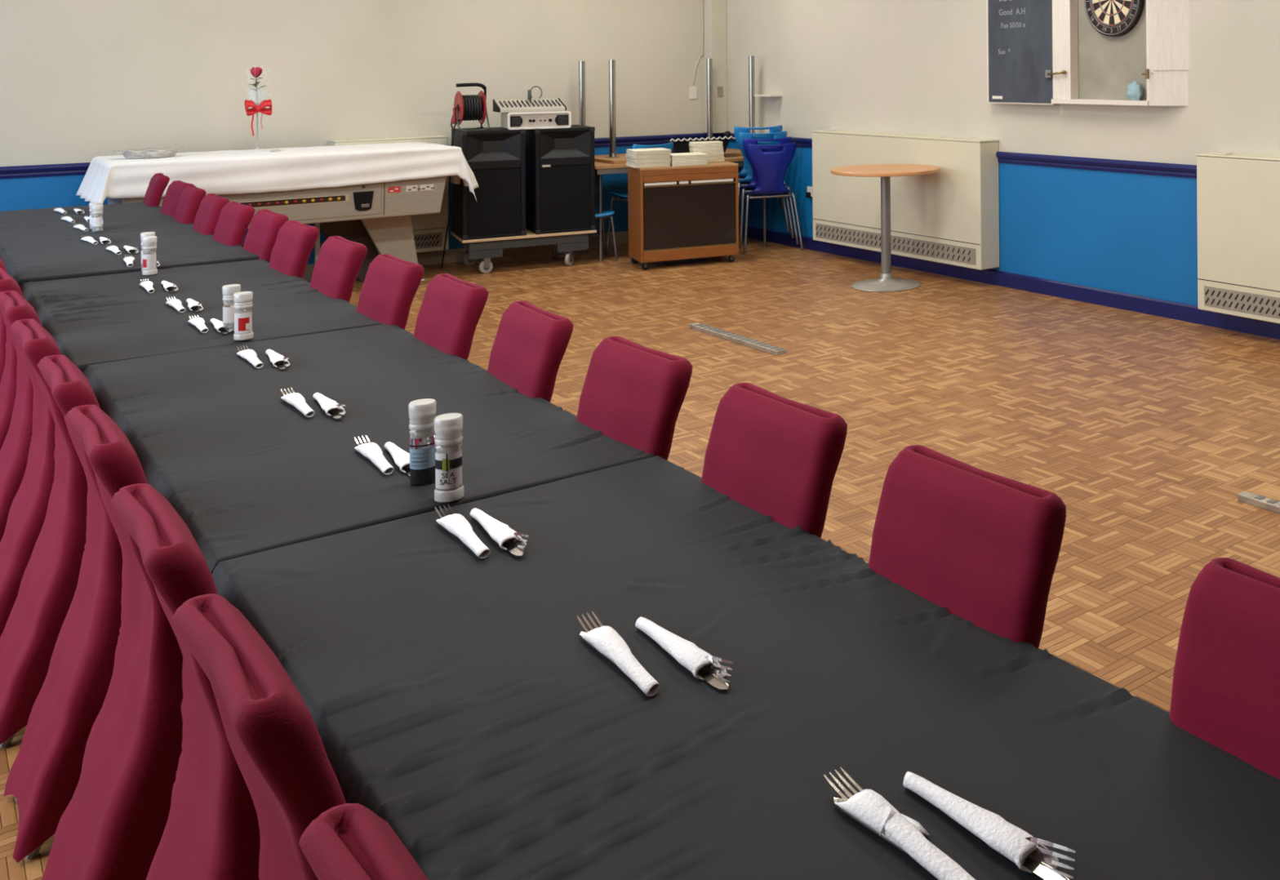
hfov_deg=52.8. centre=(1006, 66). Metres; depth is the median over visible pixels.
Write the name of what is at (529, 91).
headphones
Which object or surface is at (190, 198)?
banquet chair
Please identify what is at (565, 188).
grille
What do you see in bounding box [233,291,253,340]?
grinder
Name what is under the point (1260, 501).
rail
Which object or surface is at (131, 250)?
roll
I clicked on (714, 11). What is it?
trim
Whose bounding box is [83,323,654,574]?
tablecloth
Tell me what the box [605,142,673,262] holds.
chair
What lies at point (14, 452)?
banquet chair
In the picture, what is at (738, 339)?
rail
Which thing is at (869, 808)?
napkin
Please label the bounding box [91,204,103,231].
grinder
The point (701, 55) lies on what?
cable
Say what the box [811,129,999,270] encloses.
heater
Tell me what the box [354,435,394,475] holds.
roll
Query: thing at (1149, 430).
floor
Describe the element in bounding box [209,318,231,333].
roll
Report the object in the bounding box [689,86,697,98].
wall switch
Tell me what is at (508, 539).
napkin
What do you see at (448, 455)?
jar
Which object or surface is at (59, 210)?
roll
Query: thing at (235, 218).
banquet chair
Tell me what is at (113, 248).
roll
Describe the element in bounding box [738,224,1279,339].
baseboard
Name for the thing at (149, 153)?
platter
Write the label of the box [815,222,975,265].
grille
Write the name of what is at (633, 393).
banquet chair
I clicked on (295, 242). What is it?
banquet chair
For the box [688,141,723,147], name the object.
tablecloth
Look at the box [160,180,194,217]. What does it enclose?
banquet chair
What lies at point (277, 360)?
roll
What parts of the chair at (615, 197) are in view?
leg, seat frame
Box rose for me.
[248,66,266,146]
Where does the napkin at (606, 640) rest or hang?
on the tablecloth at (457, 697)
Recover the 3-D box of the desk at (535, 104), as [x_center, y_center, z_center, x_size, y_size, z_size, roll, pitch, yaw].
[-3.655,0.296,9.201,0.484,0.096,0.270,0,0,-32]
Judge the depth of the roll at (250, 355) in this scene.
3.18 m
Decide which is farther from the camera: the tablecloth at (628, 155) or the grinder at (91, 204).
the tablecloth at (628, 155)
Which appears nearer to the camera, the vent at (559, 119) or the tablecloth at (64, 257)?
the tablecloth at (64, 257)
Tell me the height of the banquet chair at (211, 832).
0.908 m
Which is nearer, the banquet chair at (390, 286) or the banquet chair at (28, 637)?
the banquet chair at (28, 637)
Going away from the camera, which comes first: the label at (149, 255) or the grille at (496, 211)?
the label at (149, 255)
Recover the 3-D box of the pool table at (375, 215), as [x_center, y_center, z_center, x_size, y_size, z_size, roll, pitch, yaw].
[-4.870,1.062,8.114,1.950,0.954,0.780,0,0,-43]
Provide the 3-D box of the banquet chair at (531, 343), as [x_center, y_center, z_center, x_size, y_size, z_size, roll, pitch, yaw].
[-1.294,1.060,2.869,0.539,0.908,0.363,0,0,-40]
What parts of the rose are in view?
stem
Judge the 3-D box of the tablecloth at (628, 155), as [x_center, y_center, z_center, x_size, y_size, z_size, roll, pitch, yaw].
[-2.723,0.676,9.118,0.279,0.031,0.260,0,0,-31]
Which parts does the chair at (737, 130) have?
leg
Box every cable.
[440,119,460,269]
[693,0,702,84]
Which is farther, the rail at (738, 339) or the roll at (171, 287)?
the rail at (738, 339)
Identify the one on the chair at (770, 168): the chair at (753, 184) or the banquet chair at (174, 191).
the chair at (753, 184)
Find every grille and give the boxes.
[376,231,442,253]
[466,167,521,236]
[540,164,591,231]
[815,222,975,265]
[1204,285,1279,318]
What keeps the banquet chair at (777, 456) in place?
on the floor
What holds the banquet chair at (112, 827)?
on the floor
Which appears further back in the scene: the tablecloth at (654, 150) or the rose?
the tablecloth at (654, 150)
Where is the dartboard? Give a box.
[1084,0,1144,36]
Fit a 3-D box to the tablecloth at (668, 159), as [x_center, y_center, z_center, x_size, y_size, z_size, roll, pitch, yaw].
[-2.718,0.708,9.121,0.279,0.031,0.260,0,0,-31]
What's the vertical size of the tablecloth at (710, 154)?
0.039 m
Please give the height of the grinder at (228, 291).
0.135 m
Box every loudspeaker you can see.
[451,127,526,240]
[524,124,595,235]
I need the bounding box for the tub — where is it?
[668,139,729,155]
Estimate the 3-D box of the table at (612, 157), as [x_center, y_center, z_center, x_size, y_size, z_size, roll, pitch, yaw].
[-2.845,0.338,10.165,1.385,0.853,0.715,0,0,-43]
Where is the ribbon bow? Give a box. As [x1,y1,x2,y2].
[244,99,271,135]
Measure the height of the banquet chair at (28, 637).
0.908 m
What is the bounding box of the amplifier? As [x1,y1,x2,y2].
[500,111,571,129]
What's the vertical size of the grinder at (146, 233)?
0.150 m
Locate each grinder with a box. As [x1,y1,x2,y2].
[88,202,101,230]
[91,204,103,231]
[140,231,155,271]
[142,235,157,275]
[222,284,240,332]
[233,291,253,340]
[408,398,435,486]
[434,413,463,502]
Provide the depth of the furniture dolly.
9.03 m
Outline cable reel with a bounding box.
[450,82,491,130]
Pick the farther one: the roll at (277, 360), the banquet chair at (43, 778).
the roll at (277, 360)
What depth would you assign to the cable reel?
8.97 m
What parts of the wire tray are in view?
knob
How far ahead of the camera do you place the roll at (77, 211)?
6.56 m
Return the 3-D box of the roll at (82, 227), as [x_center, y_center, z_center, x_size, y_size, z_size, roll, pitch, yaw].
[-4.536,0.788,5.886,0.238,0.021,0.039,0,0,42]
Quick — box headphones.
[527,85,542,100]
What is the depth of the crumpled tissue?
7.23 m
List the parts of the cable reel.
handle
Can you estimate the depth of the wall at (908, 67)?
8.01 m
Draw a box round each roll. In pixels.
[53,207,66,213]
[60,215,75,222]
[72,223,88,231]
[73,208,84,213]
[80,235,97,244]
[84,216,89,222]
[99,236,111,244]
[106,244,121,254]
[123,245,138,253]
[123,254,134,266]
[139,279,154,293]
[160,280,177,292]
[165,296,186,312]
[186,297,203,312]
[187,314,208,333]
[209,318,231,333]
[236,345,263,368]
[265,349,289,369]
[280,387,315,417]
[312,392,346,419]
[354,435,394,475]
[384,441,409,476]
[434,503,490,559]
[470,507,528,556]
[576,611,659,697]
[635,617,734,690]
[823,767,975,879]
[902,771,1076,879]
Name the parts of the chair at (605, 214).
leg, leg, leg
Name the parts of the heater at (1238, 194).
lid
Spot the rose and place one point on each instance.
(258, 72)
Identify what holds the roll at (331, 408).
on the tablecloth at (246, 472)
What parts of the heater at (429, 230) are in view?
lid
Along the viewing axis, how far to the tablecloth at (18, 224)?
6.21 m
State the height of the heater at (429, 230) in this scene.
0.881 m
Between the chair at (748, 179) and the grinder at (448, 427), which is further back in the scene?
the chair at (748, 179)
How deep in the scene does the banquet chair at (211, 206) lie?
5.70 m
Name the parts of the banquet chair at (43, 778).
leg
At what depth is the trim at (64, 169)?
7.83 m
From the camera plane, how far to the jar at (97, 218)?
5.79 m
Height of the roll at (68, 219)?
0.021 m
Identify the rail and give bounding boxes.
[689,322,786,355]
[1237,491,1279,514]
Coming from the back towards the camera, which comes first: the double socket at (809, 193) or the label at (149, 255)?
the double socket at (809, 193)
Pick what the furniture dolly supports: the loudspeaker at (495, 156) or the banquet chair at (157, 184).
the loudspeaker at (495, 156)
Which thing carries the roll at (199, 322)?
on the tablecloth at (91, 320)
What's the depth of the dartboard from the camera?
7.38 m
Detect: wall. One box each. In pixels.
[0,0,704,264]
[726,0,1279,306]
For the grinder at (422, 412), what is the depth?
2.22 m
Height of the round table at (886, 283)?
0.807 m
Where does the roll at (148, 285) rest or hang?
on the tablecloth at (91, 320)
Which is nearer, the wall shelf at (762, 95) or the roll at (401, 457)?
the roll at (401, 457)
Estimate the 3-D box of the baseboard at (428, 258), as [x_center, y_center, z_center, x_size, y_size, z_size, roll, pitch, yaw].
[-5.829,1.497,8.048,8.745,0.100,0.016,0,0,-43]
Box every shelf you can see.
[754,93,782,97]
[1051,98,1149,106]
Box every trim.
[0,133,719,178]
[703,0,727,133]
[718,133,1196,178]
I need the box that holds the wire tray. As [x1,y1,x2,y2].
[663,130,735,155]
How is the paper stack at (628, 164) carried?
on the trolley
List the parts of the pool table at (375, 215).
ball panel, support post, leg, leg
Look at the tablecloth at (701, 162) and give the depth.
9.13 m
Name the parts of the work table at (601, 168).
leg, leg, leg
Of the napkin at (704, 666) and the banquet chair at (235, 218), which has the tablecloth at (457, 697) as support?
the napkin at (704, 666)
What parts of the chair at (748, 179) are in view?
leg, seat frame, leg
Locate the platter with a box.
[112,146,186,159]
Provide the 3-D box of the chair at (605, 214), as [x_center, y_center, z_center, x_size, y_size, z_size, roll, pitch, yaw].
[-3.328,1.183,9.493,0.422,0.692,0.397,0,0,-34]
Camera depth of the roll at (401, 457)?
2.33 m
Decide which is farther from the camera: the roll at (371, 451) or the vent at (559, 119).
the vent at (559, 119)
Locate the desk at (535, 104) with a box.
[493,97,566,112]
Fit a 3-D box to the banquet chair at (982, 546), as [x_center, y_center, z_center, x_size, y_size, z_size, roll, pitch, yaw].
[-0.173,1.051,1.653,0.539,0.908,0.363,0,0,-43]
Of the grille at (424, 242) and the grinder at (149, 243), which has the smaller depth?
the grinder at (149, 243)
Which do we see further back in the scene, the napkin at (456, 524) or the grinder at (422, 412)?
the grinder at (422, 412)
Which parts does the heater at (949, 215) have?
lid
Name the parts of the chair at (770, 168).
leg, seat frame, leg, leg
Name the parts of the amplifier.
panel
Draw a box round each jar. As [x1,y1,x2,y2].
[91,213,102,231]
[141,245,143,271]
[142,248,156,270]
[222,300,234,332]
[234,306,252,340]
[408,426,435,486]
[435,441,462,502]
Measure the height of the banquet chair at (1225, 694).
0.908 m
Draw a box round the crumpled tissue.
[1126,80,1142,100]
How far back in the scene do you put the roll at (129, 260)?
4.78 m
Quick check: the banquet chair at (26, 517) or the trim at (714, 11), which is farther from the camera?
the trim at (714, 11)
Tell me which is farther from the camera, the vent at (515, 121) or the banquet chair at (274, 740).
the vent at (515, 121)
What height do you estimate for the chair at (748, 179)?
0.893 m
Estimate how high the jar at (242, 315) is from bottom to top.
0.095 m
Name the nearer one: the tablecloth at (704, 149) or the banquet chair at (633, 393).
the banquet chair at (633, 393)
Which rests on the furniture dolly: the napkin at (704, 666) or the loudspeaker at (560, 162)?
the loudspeaker at (560, 162)
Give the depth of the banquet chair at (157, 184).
6.92 m
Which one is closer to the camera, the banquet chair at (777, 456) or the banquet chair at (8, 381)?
the banquet chair at (777, 456)
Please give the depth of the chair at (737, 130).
9.96 m
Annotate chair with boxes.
[0,257,17,450]
[0,267,33,542]
[0,290,55,637]
[0,311,6,382]
[0,318,87,747]
[3,355,122,862]
[41,404,182,879]
[110,483,260,879]
[142,173,169,206]
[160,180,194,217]
[171,594,346,879]
[173,185,206,223]
[192,193,229,235]
[212,201,255,246]
[243,208,288,262]
[268,220,319,278]
[298,803,428,879]
[309,235,367,302]
[356,253,424,329]
[413,273,488,359]
[487,300,573,402]
[552,173,617,260]
[576,336,693,460]
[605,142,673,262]
[701,382,847,537]
[733,124,790,231]
[737,130,794,238]
[738,136,799,248]
[739,142,804,254]
[868,444,1066,648]
[1169,557,1279,779]
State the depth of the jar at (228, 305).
3.56 m
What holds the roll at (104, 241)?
on the tablecloth at (64, 257)
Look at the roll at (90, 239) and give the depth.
5.40 m
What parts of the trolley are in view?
panel, drawer, panel, panel, glass door, rail, door trim, rail, door trim, drawer, panel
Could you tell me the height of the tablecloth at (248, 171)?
0.400 m
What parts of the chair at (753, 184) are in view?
leg, seat frame, leg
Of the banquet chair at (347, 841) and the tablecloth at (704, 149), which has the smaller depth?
the banquet chair at (347, 841)
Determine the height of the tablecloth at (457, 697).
0.110 m
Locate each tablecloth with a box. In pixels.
[0,201,193,240]
[0,225,258,288]
[20,258,382,373]
[75,142,479,204]
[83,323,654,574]
[211,455,1279,879]
[625,153,670,159]
[626,147,671,155]
[626,157,671,164]
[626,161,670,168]
[670,152,707,160]
[670,159,707,166]
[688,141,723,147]
[688,146,723,152]
[690,151,724,157]
[706,156,724,162]
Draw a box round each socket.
[717,86,723,96]
[805,186,812,198]
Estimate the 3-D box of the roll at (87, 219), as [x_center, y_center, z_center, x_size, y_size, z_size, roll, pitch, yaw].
[-4.760,0.785,6.225,0.036,0.031,0.244,0,0,-45]
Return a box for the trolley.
[627,160,738,270]
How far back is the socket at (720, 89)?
10.86 m
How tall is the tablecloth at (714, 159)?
0.039 m
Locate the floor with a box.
[0,235,1279,879]
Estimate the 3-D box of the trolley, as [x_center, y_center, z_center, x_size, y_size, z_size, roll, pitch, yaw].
[-2.501,1.137,9.294,0.745,0.765,0.424,0,0,-30]
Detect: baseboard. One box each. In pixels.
[302,231,628,279]
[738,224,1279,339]
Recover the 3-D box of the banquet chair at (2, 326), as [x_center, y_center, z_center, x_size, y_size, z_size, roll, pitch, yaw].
[-3.645,1.079,4.526,0.539,0.908,0.363,0,0,-44]
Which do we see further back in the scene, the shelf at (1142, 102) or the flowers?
the flowers
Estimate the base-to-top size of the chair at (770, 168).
0.893 m
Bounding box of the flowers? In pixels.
[241,65,271,102]
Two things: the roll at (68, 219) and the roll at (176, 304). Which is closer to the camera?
the roll at (176, 304)
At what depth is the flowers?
8.07 m
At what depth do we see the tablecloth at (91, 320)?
3.89 m
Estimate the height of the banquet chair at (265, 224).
0.908 m
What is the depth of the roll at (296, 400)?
2.74 m
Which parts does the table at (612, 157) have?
leg, leg, leg, leg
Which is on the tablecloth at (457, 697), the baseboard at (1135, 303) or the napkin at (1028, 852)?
the napkin at (1028, 852)
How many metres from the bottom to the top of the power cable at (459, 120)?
1.154 m
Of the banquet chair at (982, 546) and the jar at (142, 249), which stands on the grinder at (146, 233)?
the jar at (142, 249)
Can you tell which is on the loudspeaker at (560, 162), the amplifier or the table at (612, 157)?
the amplifier
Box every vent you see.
[510,115,522,126]
[555,115,568,124]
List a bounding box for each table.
[107,176,446,282]
[578,55,755,164]
[583,155,766,261]
[831,164,939,292]
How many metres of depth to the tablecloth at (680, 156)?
9.15 m
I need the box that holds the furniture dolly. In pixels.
[450,228,596,273]
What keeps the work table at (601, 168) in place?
on the floor
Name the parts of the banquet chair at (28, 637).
leg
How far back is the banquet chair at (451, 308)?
3.32 m
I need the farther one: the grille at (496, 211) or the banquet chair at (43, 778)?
the grille at (496, 211)
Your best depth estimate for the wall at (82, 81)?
8.78 m
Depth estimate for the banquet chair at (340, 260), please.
4.14 m
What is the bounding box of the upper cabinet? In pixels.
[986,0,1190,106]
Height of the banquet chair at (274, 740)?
0.908 m
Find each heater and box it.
[328,135,448,254]
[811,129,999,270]
[1195,152,1279,324]
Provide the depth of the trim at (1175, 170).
7.57 m
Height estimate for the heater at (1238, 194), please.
0.881 m

